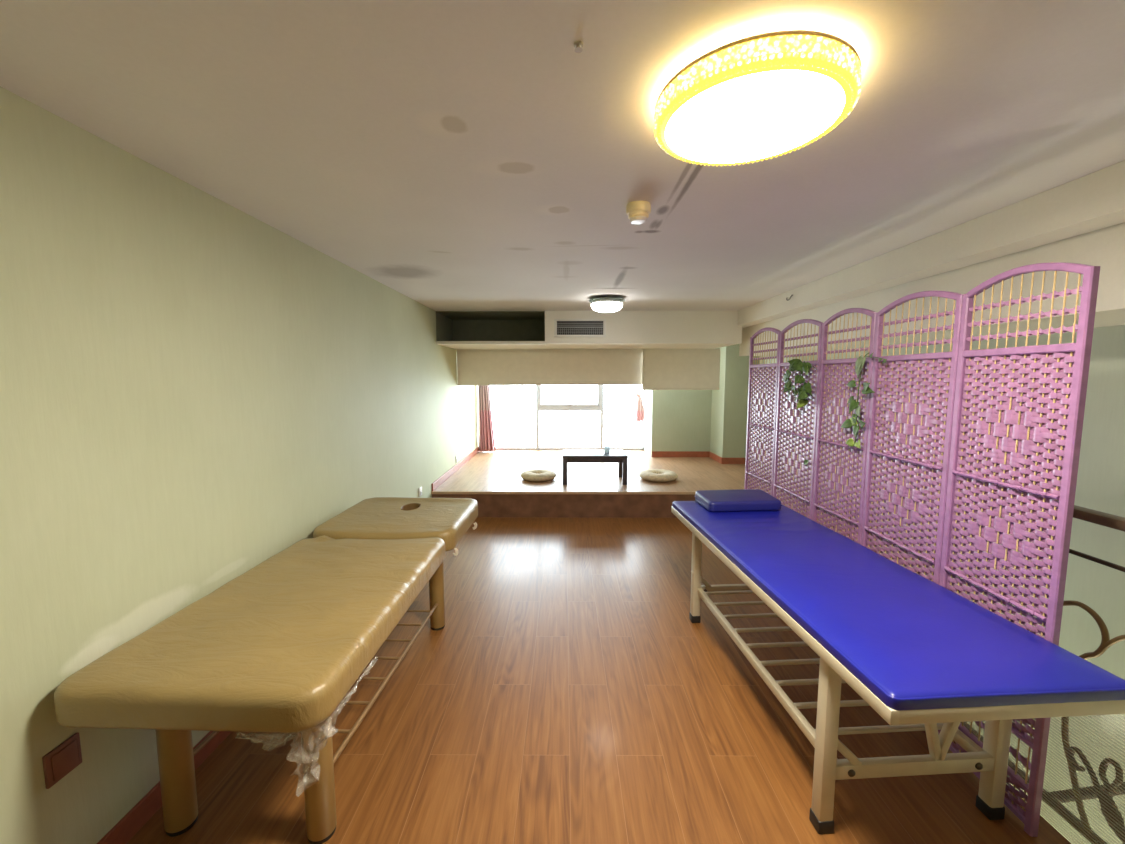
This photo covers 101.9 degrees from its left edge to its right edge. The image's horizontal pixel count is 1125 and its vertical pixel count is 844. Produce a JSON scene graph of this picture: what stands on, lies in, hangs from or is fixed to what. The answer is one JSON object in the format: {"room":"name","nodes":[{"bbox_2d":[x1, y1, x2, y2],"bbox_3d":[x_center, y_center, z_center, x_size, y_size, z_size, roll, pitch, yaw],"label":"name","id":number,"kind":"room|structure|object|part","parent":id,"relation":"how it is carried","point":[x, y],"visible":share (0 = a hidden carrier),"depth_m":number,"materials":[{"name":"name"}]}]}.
{"room":"massage room","nodes":[
{"label":"massage room","id":0,"kind":"room"},
{"bbox_2d":[0,86,478,843],"bbox_3d":[-1.477,0.198,2.704,0.120,2.385,10.170,0,6,0],"label":"wall","id":1,"kind":"structure","parent":0,"point":[191,387],"depth_m":1.54,"materials":[{"name":"green paint"}]},
{"bbox_2d":[42,732,81,788],"bbox_3d":[-1.417,0.960,1.296,0.014,0.096,0.090,0,6,0],"label":"wall plate","id":2,"kind":"object","parent":1,"relation":"attached to","point":[66,756],"visible":1,"depth_m":1.29,"materials":[{"name":"brown plastic"}]},
{"bbox_2d":[97,731,231,843],"bbox_3d":[-1.417,1.330,1.387,0.014,0.085,7.090,0,6,0],"label":"baseboard","id":3,"kind":"structure","parent":1,"relation":"attached to","point":[134,820],"depth_m":1.54,"materials":[{"name":"brown wood"}]},
{"bbox_2d":[418,486,421,496],"bbox_3d":[-1.400,0.686,4.494,0.016,0.086,0.086,0,6,0],"label":"wall socket","id":4,"kind":"object","parent":1,"relation":"attached to","point":[419,488],"visible":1,"depth_m":4.47,"materials":[{"name":"white plastic"}]},
{"bbox_2d":[432,446,478,490],"bbox_3d":[-1.392,0.571,6.281,0.014,0.085,2.780,0,6,0],"label":"baseboard","id":5,"kind":"structure","parent":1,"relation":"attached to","point":[445,476],"depth_m":5.80,"materials":[{"name":"wood"}]},
{"bbox_2d":[0,0,1124,310],"bbox_3d":[0.648,-1.048,2.573,4.370,0.120,10.170,0,6,0],"label":"ceiling","id":6,"kind":"structure","parent":0,"point":[453,155],"depth_m":1.31,"materials":[{"name":"paint"}]},
{"bbox_2d":[574,41,582,52],"bbox_3d":[0.035,-0.830,1.010,0.021,0.012,0.021,0,6,0],"label":"sprinkler head","id":7,"kind":"object","parent":6,"relation":"attached to","point":[578,45],"visible":1,"depth_m":1.01},
{"bbox_2d":[589,297,624,311],"bbox_3d":[0.409,-1.084,4.213,0.336,0.124,0.336,0,6,0],"label":"ceiling lamp","id":8,"kind":"object","parent":6,"relation":"attached to","point":[602,304],"visible":1,"depth_m":4.11,"materials":[{"name":"white glass"}]},
{"bbox_3d":[0.409,-1.119,4.210,0.336,0.008,0.336,0,6,0],"label":"glass plate","id":9,"kind":"part","parent":8,"relation":"part of","materials":[{"name":"white glass"}]},
{"bbox_3d":[0.409,-1.058,4.216,0.292,0.072,0.292,0,6,0],"label":"lamp shade","id":10,"kind":"part","parent":8,"relation":"part of","materials":[{"name":"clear glass"}]},
{"bbox_2d":[626,201,650,223],"bbox_3d":[0.325,-0.891,1.952,0.104,0.072,0.104,0,6,0],"label":"smoke detector","id":11,"kind":"object","parent":6,"relation":"attached to","point":[638,212],"visible":1,"depth_m":1.92,"materials":[{"name":"beige plastic"}]},
{"bbox_2d":[654,30,861,165],"bbox_3d":[0.486,-0.810,1.185,0.488,0.085,0.488,0,6,0],"label":"ceiling lamp","id":12,"kind":"object","parent":6,"relation":"attached to","point":[767,95],"visible":1,"depth_m":1.07,"materials":[{"name":"white plastic"}]},
{"bbox_2d":[665,70,844,162],"bbox_3d":[0.486,-0.771,1.189,0.426,0.006,0.426,0,6,0],"label":"diffuser","id":13,"kind":"object","parent":12,"relation":"attached to","point":[722,116],"depth_m":1.13,"materials":[{"name":"white plastic"}]},
{"bbox_2d":[738,160,1124,355],"bbox_3d":[2.310,-0.677,1.862,0.800,0.480,8.460,0,6,0],"label":"beam","id":14,"kind":"structure","parent":6,"relation":"attached to","point":[1081,220],"depth_m":2.18,"materials":[{"name":"white paint"}]},
{"bbox_2d":[436,311,741,348],"bbox_3d":[0.288,-1.094,5.549,3.380,0.360,1.060,0,6,0],"label":"soffit","id":15,"kind":"structure","parent":0,"point":[624,329],"depth_m":5.02,"materials":[{"name":"white paint"}]},
{"bbox_2d":[436,311,544,340],"bbox_3d":[-0.798,-1.096,5.409,1.210,0.328,0.730,0,6,0],"label":"lining","id":16,"kind":"object","parent":15,"relation":"attached to","point":[444,319],"visible":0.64,"depth_m":5.37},
{"bbox_2d":[452,320,544,340],"bbox_3d":[-0.796,-1.133,5.797,1.210,0.330,0.050,0,6,0],"label":"wall niche","id":17,"kind":"object","parent":15,"relation":"in","point":[462,330],"visible":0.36,"depth_m":5.77,"materials":[{"name":"black"}]},
{"bbox_2d":[457,349,643,385],"bbox_3d":[-0.168,-0.721,6.027,2.460,0.485,0.138,0,6,0],"label":"roller blind","id":18,"kind":"object","parent":15,"relation":"hanging from","point":[474,366],"visible":0.94,"depth_m":6.04,"materials":[{"name":"beige fabric"}]},
{"bbox_3d":[1.052,-0.714,5.959,0.013,0.485,0.014,0,6,0],"label":"pull cord","id":19,"kind":"part","parent":18,"relation":"part of","materials":[{"name":"beige plastic"}]},
{"bbox_2d":[554,319,605,336],"bbox_3d":[0.194,-1.034,5.015,0.570,0.200,0.015,0,6,0],"label":"air vent","id":20,"kind":"object","parent":15,"relation":"attached to","point":[562,327],"visible":1,"depth_m":5.02,"materials":[{"name":"white plastic"}]},
{"bbox_2d":[560,328,599,334],"bbox_3d":[0.194,-0.998,5.019,0.510,0.074,0.004,0,6,0],"label":"grille","id":21,"kind":"object","parent":20,"relation":"attached to","point":[563,331],"depth_m":5.02,"materials":[{"name":"grey metal"}]},
{"bbox_2d":[642,349,719,389],"bbox_3d":[1.556,-0.692,5.999,1.008,0.538,0.062,0,6,0],"label":"roller blind","id":22,"kind":"object","parent":15,"relation":"hanging from","point":[664,369],"visible":1,"depth_m":5.97,"materials":[{"name":"beige fabric"}]},
{"bbox_2d":[127,517,1070,843],"bbox_3d":[0.051,1.446,1.405,3.190,0.150,7.120,0,6,0],"label":"floor","id":23,"kind":"structure","parent":0,"point":[568,691],"depth_m":1.93,"materials":[{"name":"brown wood"}]},
{"bbox_2d":[54,497,477,843],"bbox_3d":[-0.984,0.949,2.198,0.801,0.687,1.959,0,6,2],"label":"bed","id":24,"kind":"object","parent":23,"relation":"on","point":[277,647],"visible":1,"depth_m":1.48,"materials":[{"name":"leather"}]},
{"bbox_3d":[-1.283,1.078,1.511,0.088,0.539,0.088,0,6,2],"label":"leg","id":25,"kind":"part","parent":24,"relation":"part of","materials":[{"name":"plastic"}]},
{"bbox_3d":[-0.998,0.706,1.810,0.762,0.114,1.232,0,6,2],"label":"mattress","id":26,"kind":"part","parent":24,"relation":"part of","materials":[{"name":"leather"}]},
{"bbox_3d":[-1.013,1.116,2.125,0.518,0.056,1.246,0,6,2],"label":"rack rail","id":27,"kind":"part","parent":24,"relation":"part of","materials":[{"name":"beige metal"}]},
{"bbox_3d":[-0.796,1.081,1.484,0.088,0.539,0.088,0,6,2],"label":"leg","id":28,"kind":"part","parent":24,"relation":"part of","materials":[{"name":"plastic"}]},
{"bbox_3d":[-1.027,1.143,1.693,0.501,0.012,0.012,0,6,2],"label":"rack rod","id":29,"kind":"part","parent":24,"relation":"part of","materials":[{"name":"beige metal"}]},
{"bbox_3d":[-1.022,1.133,1.848,0.501,0.012,0.012,0,6,2],"label":"rack rod","id":30,"kind":"part","parent":24,"relation":"part of","materials":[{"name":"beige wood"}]},
{"bbox_3d":[-1.017,1.123,2.002,0.501,0.012,0.012,0,6,2],"label":"rack rod","id":31,"kind":"part","parent":24,"relation":"part of","materials":[{"name":"beige wood"}]},
{"bbox_3d":[-1.012,1.113,2.157,0.501,0.012,0.012,0,6,2],"label":"rack rod","id":32,"kind":"part","parent":24,"relation":"part of","materials":[{"name":"beige metal"}]},
{"bbox_3d":[-1.007,1.103,2.312,0.501,0.012,0.012,0,6,2],"label":"rack rod","id":33,"kind":"part","parent":24,"relation":"part of","materials":[{"name":"beige wood"}]},
{"bbox_3d":[-1.003,1.094,2.466,0.501,0.012,0.012,0,6,2],"label":"rack rod","id":34,"kind":"part","parent":24,"relation":"part of","materials":[{"name":"beige wood"}]},
{"bbox_3d":[-0.998,1.084,2.621,0.501,0.012,0.012,0,6,2],"label":"rack rod","id":35,"kind":"part","parent":24,"relation":"part of","materials":[{"name":"beige wood"}]},
{"bbox_3d":[-0.754,0.960,2.732,0.088,0.539,0.088,0,6,2],"label":"leg","id":36,"kind":"part","parent":24,"relation":"part of","materials":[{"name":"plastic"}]},
{"bbox_2d":[434,450,809,494],"bbox_3d":[0.666,0.621,6.361,4.130,0.030,2.950,0,6,0],"label":"platform","id":37,"kind":"object","parent":23,"relation":"on","point":[498,470],"visible":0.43,"depth_m":5.76,"materials":[{"name":"brown wood"}]},
{"bbox_2d":[521,469,555,481],"bbox_3d":[-0.292,0.642,5.509,0.430,0.092,0.431,-2,6,-18],"label":"floor cushion","id":38,"kind":"object","parent":37,"relation":"on","point":[537,475],"visible":1,"depth_m":5.37,"materials":[{"name":"fabric"}]},
{"bbox_2d":[562,450,627,484],"bbox_3d":[0.372,0.530,5.404,0.744,0.335,0.450,0,6,0],"label":"table","id":39,"kind":"object","parent":37,"relation":"on","point":[620,457],"visible":1,"depth_m":5.19,"materials":[{"name":"brown wood"}]},
{"bbox_3d":[0.029,0.564,5.211,0.052,0.305,0.052,0,6,0],"label":"leg","id":40,"kind":"part","parent":39,"relation":"part of","materials":[{"name":"brown wood"}]},
{"bbox_2d":[604,446,610,452],"bbox_3d":[0.527,0.325,5.384,0.080,0.075,0.080,0,6,0],"label":"cup","id":41,"kind":"object","parent":39,"relation":"on","point":[606,448],"visible":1,"depth_m":5.36,"materials":[{"name":"clear glass"}]},
{"bbox_3d":[0.715,0.526,5.600,0.052,0.305,0.052,0,6,0],"label":"leg","id":42,"kind":"part","parent":39,"relation":"part of","materials":[{"name":"brown wood"}]},
{"bbox_3d":[0.713,0.564,5.208,0.052,0.305,0.052,0,6,0],"label":"leg","id":43,"kind":"part","parent":39,"relation":"part of","materials":[{"name":"brown wood"}]},
{"bbox_2d":[639,469,677,481],"bbox_3d":[1.154,0.642,5.502,0.460,0.092,0.462,-1,6,-8],"label":"floor cushion","id":44,"kind":"object","parent":37,"relation":"on","point":[654,475],"visible":1,"depth_m":5.36,"materials":[{"name":"fabric"}]},
{"bbox_2d":[671,501,1124,833],"bbox_3d":[1.134,0.945,2.159,0.698,0.702,1.888,0,6,-4],"label":"bed","id":45,"kind":"object","parent":23,"relation":"on","point":[923,655],"visible":0.89,"depth_m":1.52,"materials":[{"name":"blue leather"}]},
{"bbox_3d":[0.820,0.923,2.797,0.048,0.599,0.048,0,6,-4],"label":"leg","id":46,"kind":"part","parent":45,"relation":"part of","materials":[{"name":"beige paint"}]},
{"bbox_2d":[695,489,781,511],"bbox_3d":[1.097,0.489,2.870,0.455,0.073,0.265,0,6,-5],"label":"pillow","id":47,"kind":"object","parent":45,"relation":"on","point":[736,499],"visible":1,"depth_m":2.77,"materials":[{"name":"blue leather"}]},
{"bbox_3d":[0.869,1.049,1.502,0.048,0.599,0.048,0,6,-4],"label":"leg","id":48,"kind":"part","parent":45,"relation":"part of","materials":[{"name":"beige paint"}]},
{"bbox_3d":[1.139,1.095,2.181,0.602,0.050,1.327,0,6,-4],"label":"frame","id":49,"kind":"part","parent":45,"relation":"part of","materials":[{"name":"beige paint"}]},
{"bbox_3d":[1.134,0.670,2.132,0.698,0.042,1.888,0,6,-4],"label":"frame","id":50,"kind":"part","parent":45,"relation":"part of","materials":[{"name":"beige paint"}]},
{"bbox_3d":[1.134,0.624,2.128,0.694,0.058,1.888,0,6,-4],"label":"mattress","id":51,"kind":"part","parent":45,"relation":"part of","materials":[{"name":"blue leather"}]},
{"bbox_3d":[1.479,1.044,1.550,0.048,0.599,0.048,0,6,-4],"label":"leg","id":52,"kind":"part","parent":45,"relation":"part of","materials":[{"name":"beige paint"}]},
{"bbox_2d":[744,262,1099,836],"bbox_3d":[1.543,0.316,2.566,0.068,1.871,2.335,0,6,-1],"label":"folding screen","id":53,"kind":"object","parent":23,"relation":"on","point":[1024,406],"visible":0.7,"depth_m":1.79,"materials":[{"name":"purple wood"}]},
{"bbox_3d":[1.512,0.427,3.527,0.020,0.020,0.391,0,6,-4],"label":"cross rod","id":54,"kind":"part","parent":53,"relation":"part of","materials":[{"name":"purple wood"}]},
{"bbox_3d":[1.512,0.034,3.489,0.020,0.020,0.391,0,6,-4],"label":"cross rod","id":55,"kind":"part","parent":53,"relation":"part of","materials":[{"name":"purple wood"}]},
{"bbox_3d":[1.524,0.225,3.508,0.026,1.871,0.442,0,6,-4],"label":"panel","id":56,"kind":"part","parent":53,"relation":"part of","materials":[{"name":"purple wicker"}]},
{"bbox_3d":[1.528,0.473,3.052,0.020,0.020,0.455,0,6,-1],"label":"cross rod","id":57,"kind":"part","parent":53,"relation":"part of","materials":[{"name":"purple wood"}]},
{"bbox_3d":[1.528,0.080,3.014,0.020,0.020,0.455,0,6,-1],"label":"cross rod","id":58,"kind":"part","parent":53,"relation":"part of","materials":[{"name":"purple wood"}]},
{"bbox_3d":[1.541,0.271,3.033,0.026,1.871,0.506,0,6,-1],"label":"panel","id":59,"kind":"part","parent":53,"relation":"part of","materials":[{"name":"purple wicker"}]},
{"bbox_2d":[783,359,815,409],"bbox_3d":[1.486,-0.239,2.856,0.101,0.318,0.328,0,6,0],"label":"ivy","id":60,"kind":"object","parent":53,"relation":"attached to","point":[795,364],"visible":1,"depth_m":2.82,"materials":[{"name":"green plant"}]},
{"bbox_3d":[1.543,0.519,2.584,0.020,0.020,0.376,0,6,-3],"label":"cross rod","id":61,"kind":"part","parent":53,"relation":"part of","materials":[{"name":"wood"}]},
{"bbox_3d":[1.543,0.126,2.546,0.020,0.020,0.376,0,6,-3],"label":"cross rod","id":62,"kind":"part","parent":53,"relation":"part of","materials":[{"name":"purple wood"}]},
{"bbox_3d":[1.556,0.316,2.565,0.026,1.871,0.427,0,6,-3],"label":"panel","id":63,"kind":"part","parent":53,"relation":"part of","materials":[{"name":"purple wicker"}]},
{"bbox_2d":[840,353,886,448],"bbox_3d":[1.538,-0.110,2.320,0.078,0.493,0.325,0,6,0],"label":"ivy","id":64,"kind":"object","parent":53,"relation":"attached to","point":[859,363],"visible":1,"depth_m":2.35,"materials":[{"name":"green plant"}]},
{"bbox_3d":[1.549,-0.115,2.268,0.056,0.473,0.183,0,6,0],"label":"stem","id":65,"kind":"part","parent":64,"relation":"part of","materials":[{"name":"green plant"}]},
{"bbox_3d":[1.552,0.563,2.122,0.020,0.020,0.445,0,6,1],"label":"cross rod","id":66,"kind":"part","parent":53,"relation":"part of","materials":[{"name":"purple wood"}]},
{"bbox_3d":[1.552,0.170,2.083,0.020,0.020,0.445,0,6,1],"label":"cross rod","id":67,"kind":"part","parent":53,"relation":"part of","materials":[{"name":"purple wood"}]},
{"bbox_3d":[1.565,0.361,2.102,0.026,1.871,0.496,0,6,1],"label":"panel","id":68,"kind":"part","parent":53,"relation":"part of","materials":[{"name":"wicker"}]},
{"bbox_3d":[1.542,0.609,1.648,0.020,0.020,0.398,0,6,2],"label":"cross rod","id":69,"kind":"part","parent":53,"relation":"part of","materials":[{"name":"purple wood"}]},
{"bbox_3d":[1.542,0.216,1.609,0.020,0.020,0.398,0,6,2],"label":"cross rod","id":70,"kind":"part","parent":53,"relation":"part of","materials":[{"name":"purple wood"}]},
{"bbox_3d":[1.554,0.407,1.627,0.026,1.871,0.449,0,6,2],"label":"panel","id":71,"kind":"part","parent":53,"relation":"part of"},
{"bbox_2d":[782,438,1124,843],"bbox_3d":[1.945,0.973,0.788,0.449,1.212,5.800,0,6,0],"label":"railing","id":72,"kind":"object","parent":23,"relation":"on","point":[1105,792],"visible":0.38,"depth_m":1.52,"materials":[{"name":"brown metal"}]},
{"bbox_3d":[1.748,0.386,0.732,0.055,0.034,5.800,0,6,0],"label":"handrail","id":73,"kind":"part","parent":72,"relation":"part of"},
{"bbox_3d":[1.748,0.526,0.745,0.012,0.014,5.800,0,6,0],"label":"rail","id":74,"kind":"part","parent":72,"relation":"part of","materials":[{"name":"brown metal"}]},
{"bbox_3d":[1.748,1.438,0.834,0.030,0.022,5.800,0,6,0],"label":"rail","id":75,"kind":"part","parent":72,"relation":"part of","materials":[{"name":"brown metal"}]},
{"bbox_3d":[1.963,1.346,1.663,0.423,0.042,0.028,0,6,-5],"label":"return rail","id":76,"kind":"part","parent":72,"relation":"part of","materials":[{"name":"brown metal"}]},
{"bbox_2d":[432,494,808,517],"bbox_3d":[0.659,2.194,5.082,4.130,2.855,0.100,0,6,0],"label":"step","id":77,"kind":"structure","parent":0,"point":[489,505],"depth_m":4.91,"materials":[{"name":"brown wood"}]},
{"bbox_2d":[432,491,695,494],"bbox_3d":[0.129,0.761,4.889,3.070,0.030,0.012,0,6,0],"label":"trim","id":78,"kind":"structure","parent":77,"relation":"attached to","point":[433,492],"depth_m":4.88,"materials":[{"name":"wood"}]},
{"bbox_2d":[644,390,711,455],"bbox_3d":[2.054,-0.460,7.254,1.365,1.950,0.650,0,6,0],"label":"wall","id":79,"kind":"structure","parent":0,"point":[675,420],"depth_m":6.98,"materials":[{"name":"green paint"}]},
{"bbox_2d":[651,451,745,463],"bbox_3d":[2.110,0.515,6.833,1.455,0.090,0.484,3,7,32],"label":"baseboard","id":80,"kind":"structure","parent":79,"relation":"attached to","point":[713,456],"depth_m":7.00,"materials":[{"name":"brown wood"}]},
{"bbox_3d":[-0.008,-1.182,7.340,2.750,0.021,0.022,0,6,0],"label":"curtain rod","id":81,"kind":"object","parent":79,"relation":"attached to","visible":0},
{"bbox_2d":[478,385,495,451],"bbox_3d":[-1.245,-0.337,7.429,0.284,1.647,0.117,0,6,0],"label":"curtain","id":82,"kind":"object","parent":81,"relation":"hanging from","point":[486,434],"visible":0.68,"depth_m":7.45,"materials":[{"name":"fabric"}]},
{"bbox_2d":[636,385,643,421],"bbox_3d":[1.263,-0.587,7.389,0.139,1.174,0.101,0,6,0],"label":"curtain","id":83,"kind":"object","parent":81,"relation":"hanging from","point":[640,409],"visible":0.87,"depth_m":7.40,"materials":[{"name":"fabric"}]},
{"bbox_2d":[710,344,758,457],"bbox_3d":[2.501,-0.402,6.655,0.465,1.950,0.550,0,6,0],"label":"column","id":84,"kind":"structure","parent":0,"point":[729,406],"depth_m":6.42,"materials":[{"name":"green paint"}]},
{"bbox_2d":[756,325,1124,843],"bbox_3d":[2.773,1.419,2.801,0.120,4.835,10.170,0,6,0],"label":"wall","id":85,"kind":"structure","parent":0,"point":[1100,486],"depth_m":2.32,"materials":[{"name":"paint"}]},
{"bbox_3d":[0.673,-0.500,7.659,4.130,1.950,0.150,0,6,0],"label":"wall","id":86,"kind":"structure","parent":0,"visible":0},
{"bbox_2d":[495,385,644,449],"bbox_3d":[0.003,-0.390,7.638,2.790,1.735,0.100,0,6,0],"label":"window","id":87,"kind":"structure","parent":86,"relation":"in","point":[539,407],"depth_m":7.65,"materials":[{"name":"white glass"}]},
{"bbox_3d":[0.123,-0.739,7.591,1.080,0.950,0.025,0,6,0],"label":"sash","id":88,"kind":"part","parent":87,"relation":"part of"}
]}

